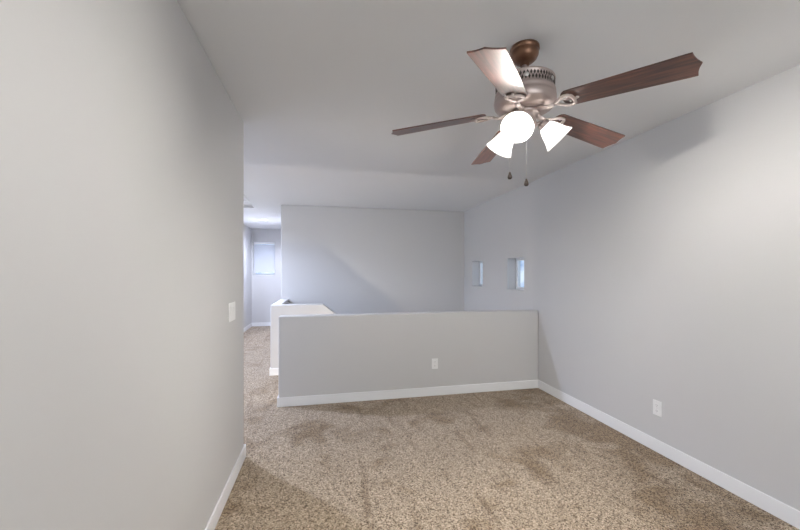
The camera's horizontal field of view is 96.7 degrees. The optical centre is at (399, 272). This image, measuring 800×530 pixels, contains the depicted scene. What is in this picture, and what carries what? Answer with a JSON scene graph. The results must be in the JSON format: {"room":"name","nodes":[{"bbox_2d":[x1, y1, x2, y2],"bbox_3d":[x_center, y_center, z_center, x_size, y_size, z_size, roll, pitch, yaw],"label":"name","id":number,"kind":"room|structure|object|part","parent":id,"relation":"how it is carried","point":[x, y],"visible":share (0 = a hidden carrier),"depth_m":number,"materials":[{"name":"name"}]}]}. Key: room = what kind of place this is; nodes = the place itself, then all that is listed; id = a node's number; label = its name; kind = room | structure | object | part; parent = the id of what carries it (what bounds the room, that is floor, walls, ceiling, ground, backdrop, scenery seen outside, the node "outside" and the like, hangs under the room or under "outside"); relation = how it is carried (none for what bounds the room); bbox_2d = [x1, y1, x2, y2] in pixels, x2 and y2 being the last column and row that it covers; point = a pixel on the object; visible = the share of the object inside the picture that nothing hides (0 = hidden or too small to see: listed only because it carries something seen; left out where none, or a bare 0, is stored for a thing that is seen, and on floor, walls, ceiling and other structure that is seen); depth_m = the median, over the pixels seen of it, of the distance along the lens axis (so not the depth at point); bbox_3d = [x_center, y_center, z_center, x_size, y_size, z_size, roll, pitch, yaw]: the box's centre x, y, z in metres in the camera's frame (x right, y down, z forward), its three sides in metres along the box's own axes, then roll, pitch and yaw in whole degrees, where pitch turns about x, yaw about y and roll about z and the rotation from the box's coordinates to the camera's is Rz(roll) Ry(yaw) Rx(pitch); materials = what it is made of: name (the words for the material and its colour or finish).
{"room":"upstairs loft","nodes":[
{"label":"upstairs loft","id":0,"kind":"room"},
{"bbox_2d":[0,0,243,529],"bbox_3d":[-2.110,0.140,0.209,2.758,2.720,4.880,0,0,-12],"label":"wall","id":1,"kind":"structure","parent":0,"point":[122,140],"depth_m":1.11,"materials":[{"name":"grey paint"}]},
{"bbox_2d":[205,444,245,529],"bbox_3d":[-2.076,1.448,0.325,2.671,0.105,4.693,0,0,-12],"label":"baseboard","id":2,"kind":"structure","parent":1,"relation":"attached to","point":[217,511],"depth_m":2.32,"materials":[{"name":"white paint"}]},
{"bbox_2d":[229,302,234,321],"bbox_3d":[-1.177,0.275,2.501,0.011,0.130,0.165,0,0,-12],"label":"light switch","id":3,"kind":"object","parent":1,"relation":"attached to","point":[231,305],"visible":1,"depth_m":2.47,"materials":[{"name":"white plastic"}]},
{"bbox_2d":[244,225,250,327],"bbox_3d":[-3.926,0.140,8.641,0.120,2.720,2.530,0,0,-12],"label":"wall","id":4,"kind":"structure","parent":0,"point":[247,231],"depth_m":9.37,"materials":[{"name":"grey paint"}]},
{"bbox_2d":[251,229,280,322],"bbox_3d":[-3.510,0.140,10.108,1.500,2.720,0.170,0,0,-12],"label":"wall","id":5,"kind":"structure","parent":0,"point":[265,289],"depth_m":9.97,"materials":[{"name":"grey paint"}]},
{"bbox_2d":[252,322,270,325],"bbox_3d":[-3.534,1.448,10.010,1.212,0.105,0.013,0,0,-12],"label":"baseboard","id":6,"kind":"structure","parent":5,"relation":"attached to","point":[258,323],"depth_m":9.94,"materials":[{"name":"white paint"}]},
{"bbox_2d":[254,242,274,272],"bbox_3d":[-3.806,-0.412,9.985,0.550,0.875,0.060,0,0,-12],"label":"window blind","id":7,"kind":"object","parent":5,"relation":"attached to","point":[264,255],"visible":1,"depth_m":9.98,"materials":[{"name":"white plastic"}]},
{"bbox_2d":[274,299,288,303],"bbox_3d":[-1.960,1.113,5.867,0.140,1.275,1.110,0,0,-12],"label":"wall","id":8,"kind":"structure","parent":0,"point":[281,301],"depth_m":5.86,"materials":[{"name":"grey paint"}]},
{"bbox_2d":[271,304,335,367],"bbox_3d":[-0.188,2.388,5.602,3.498,3.825,0.140,0,0,-12],"label":"wall","id":9,"kind":"structure","parent":0,"point":[277,310],"depth_m":5.20,"materials":[{"name":"grey paint"}]},
{"bbox_2d":[269,367,278,375],"bbox_3d":[-1.844,1.448,5.813,0.371,0.105,1.263,0,0,-12],"label":"baseboard","id":10,"kind":"structure","parent":9,"relation":"attached to","point":[272,371],"depth_m":5.17,"materials":[{"name":"white paint"}]},
{"bbox_2d":[281,205,463,313],"bbox_3d":[-0.305,1.540,6.844,3.775,5.520,0.120,0,0,-12],"label":"wall","id":11,"kind":"structure","parent":0,"point":[347,260],"depth_m":6.73,"materials":[{"name":"grey paint"}]},
{"bbox_2d":[279,309,537,397],"bbox_3d":[0.209,2.396,4.367,3.230,3.808,0.140,0,0,-12],"label":"wall","id":12,"kind":"structure","parent":0,"point":[320,354],"depth_m":4.26,"materials":[{"name":"grey paint"}]},
{"bbox_2d":[277,380,537,406],"bbox_3d":[0.198,1.448,4.358,3.230,0.105,0.153,0,0,-12],"label":"baseboard","id":13,"kind":"structure","parent":12,"relation":"attached to","point":[500,386],"depth_m":4.24,"materials":[{"name":"white paint"}]},
{"bbox_2d":[432,358,437,368],"bbox_3d":[0.425,1.113,4.336,0.078,0.125,0.009,0,0,-12],"label":"wall outlet","id":14,"kind":"object","parent":12,"relation":"attached to","point":[434,361],"visible":1,"depth_m":4.33,"materials":[{"name":"white plastic"}]},
{"bbox_2d":[177,0,799,228],"bbox_3d":[-1.167,-1.295,4.327,6.500,0.150,12.550,0,0,-12],"label":"ceiling","id":15,"kind":"structure","parent":0,"point":[319,90],"depth_m":2.20,"materials":[{"name":"white paint"}]},
{"bbox_2d":[244,204,255,207],"bbox_3d":[-2.842,-1.214,6.504,0.340,0.012,0.340,0,0,-12],"label":"ceiling vent","id":16,"kind":"object","parent":15,"relation":"in","point":[245,205],"visible":0.56,"depth_m":6.52,"materials":[{"name":"white metal"}]},
{"bbox_2d":[391,39,702,185],"bbox_3d":[0.688,-0.837,1.974,1.415,0.764,1.401,0,0,-12],"label":"ceiling fan","id":17,"kind":"object","parent":15,"relation":"hanging from","point":[524,94],"visible":1,"depth_m":1.79,"materials":[{"name":"brown wood"}]},
{"bbox_3d":[0.214,-0.841,2.031,0.542,0.007,0.150,-6,10,12],"label":"fan blade","id":18,"kind":"part","parent":17,"relation":"part of","materials":[{"name":"brown wood"}]},
{"bbox_3d":[0.628,-0.841,2.403,0.150,0.007,0.542,-11,-4,-7],"label":"fan blade","id":19,"kind":"part","parent":17,"relation":"part of","materials":[{"name":"brown wood"}]},
{"bbox_3d":[0.440,-0.841,1.522,0.150,0.007,0.542,13,12,28],"label":"fan blade","id":20,"kind":"part","parent":17,"relation":"part of","materials":[{"name":"brown wood"}]},
{"bbox_3d":[0.603,-0.758,2.062,0.162,0.162,0.111,0,-44,-30],"label":"lamp shade","id":21,"kind":"part","parent":17,"relation":"part of","materials":[{"name":"white glass"}]},
{"bbox_3d":[0.602,-0.758,1.803,0.162,0.162,0.111,0,44,30],"label":"lamp shade","id":22,"kind":"part","parent":17,"relation":"part of","materials":[{"name":"white glass"}]},
{"bbox_3d":[0.605,-0.763,1.808,0.058,0.058,0.088,0,44,30],"label":"light bulb","id":23,"kind":"part","parent":17,"relation":"part of","materials":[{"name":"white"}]},
{"bbox_2d":[496,69,554,92],"bbox_3d":[0.677,-0.998,1.932,0.305,0.048,0.305,0,0,-12],"label":"vent grille","id":24,"kind":"object","parent":17,"relation":"attached to","point":[545,75],"depth_m":1.79,"materials":[{"name":"grey"}]},
{"bbox_3d":[0.668,-0.644,1.880,0.004,0.313,0.009,0,0,18],"label":"pull chain","id":25,"kind":"part","parent":17,"relation":"part of","materials":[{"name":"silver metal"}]},
{"bbox_3d":[0.827,-0.758,1.929,0.111,0.162,0.162,44,1,1],"label":"lamp shade","id":26,"kind":"part","parent":17,"relation":"part of","materials":[{"name":"white glass"}]},
{"bbox_3d":[1.110,-0.841,2.125,0.542,0.007,0.150,6,-14,-24],"label":"fan blade","id":27,"kind":"part","parent":17,"relation":"part of","materials":[{"name":"brown wood"}]},
{"bbox_3d":[0.994,-0.841,1.580,0.150,0.007,0.542,15,-5,-42],"label":"fan blade","id":28,"kind":"part","parent":17,"relation":"part of","materials":[{"name":"brown wood"}]},
{"bbox_2d":[215,326,799,529],"bbox_3d":[-1.118,1.625,4.338,6.400,0.250,12.550,0,0,-12],"label":"floor","id":29,"kind":"structure","parent":0,"point":[519,459],"depth_m":2.69,"materials":[{"name":"carpet"}]},
{"bbox_2d":[464,64,799,510],"bbox_3d":[2.231,1.540,3.138,0.220,5.520,8.420,0,0,-12],"label":"wall","id":30,"kind":"structure","parent":0,"point":[662,263],"depth_m":2.79,"materials":[{"name":"grey paint"}]},
{"bbox_2d":[479,261,482,285],"bbox_3d":[1.577,0.020,6.531,0.050,0.470,0.450,0,0,-12],"label":"window","id":31,"kind":"structure","parent":30,"relation":"in","point":[480,262],"depth_m":6.72,"materials":[{"name":"white plastic"}]},
{"bbox_2d":[516,258,523,289],"bbox_3d":[1.851,0.020,5.229,0.050,0.470,0.470,0,0,-12],"label":"window","id":32,"kind":"structure","parent":30,"relation":"in","point":[518,260],"depth_m":5.42,"materials":[{"name":"white plastic"}]},
{"bbox_2d":[653,399,661,416],"bbox_3d":[2.149,1.133,2.972,0.009,0.125,0.078,0,0,-12],"label":"wall outlet","id":33,"kind":"object","parent":30,"relation":"attached to","point":[657,405],"visible":1,"depth_m":2.97,"materials":[{"name":"white plastic"}]},
{"bbox_2d":[538,380,799,528],"bbox_3d":[2.391,1.448,1.812,0.013,0.105,5.760,0,0,-12],"label":"baseboard","id":34,"kind":"structure","parent":30,"relation":"attached to","point":[771,505],"depth_m":2.67,"materials":[{"name":"white paint"}]},
{"bbox_3d":[-4.314,0.140,7.328,1.180,2.720,0.120,0,0,-12],"label":"wall","id":35,"kind":"structure","parent":0,"visible":0},
{"bbox_2d":[244,323,251,331],"bbox_3d":[-4.495,1.448,8.508,1.313,0.105,2.530,0,0,-12],"label":"baseboard","id":36,"kind":"structure","parent":35,"relation":"attached to","point":[250,324],"depth_m":9.43,"materials":[{"name":"white paint"}]}
]}

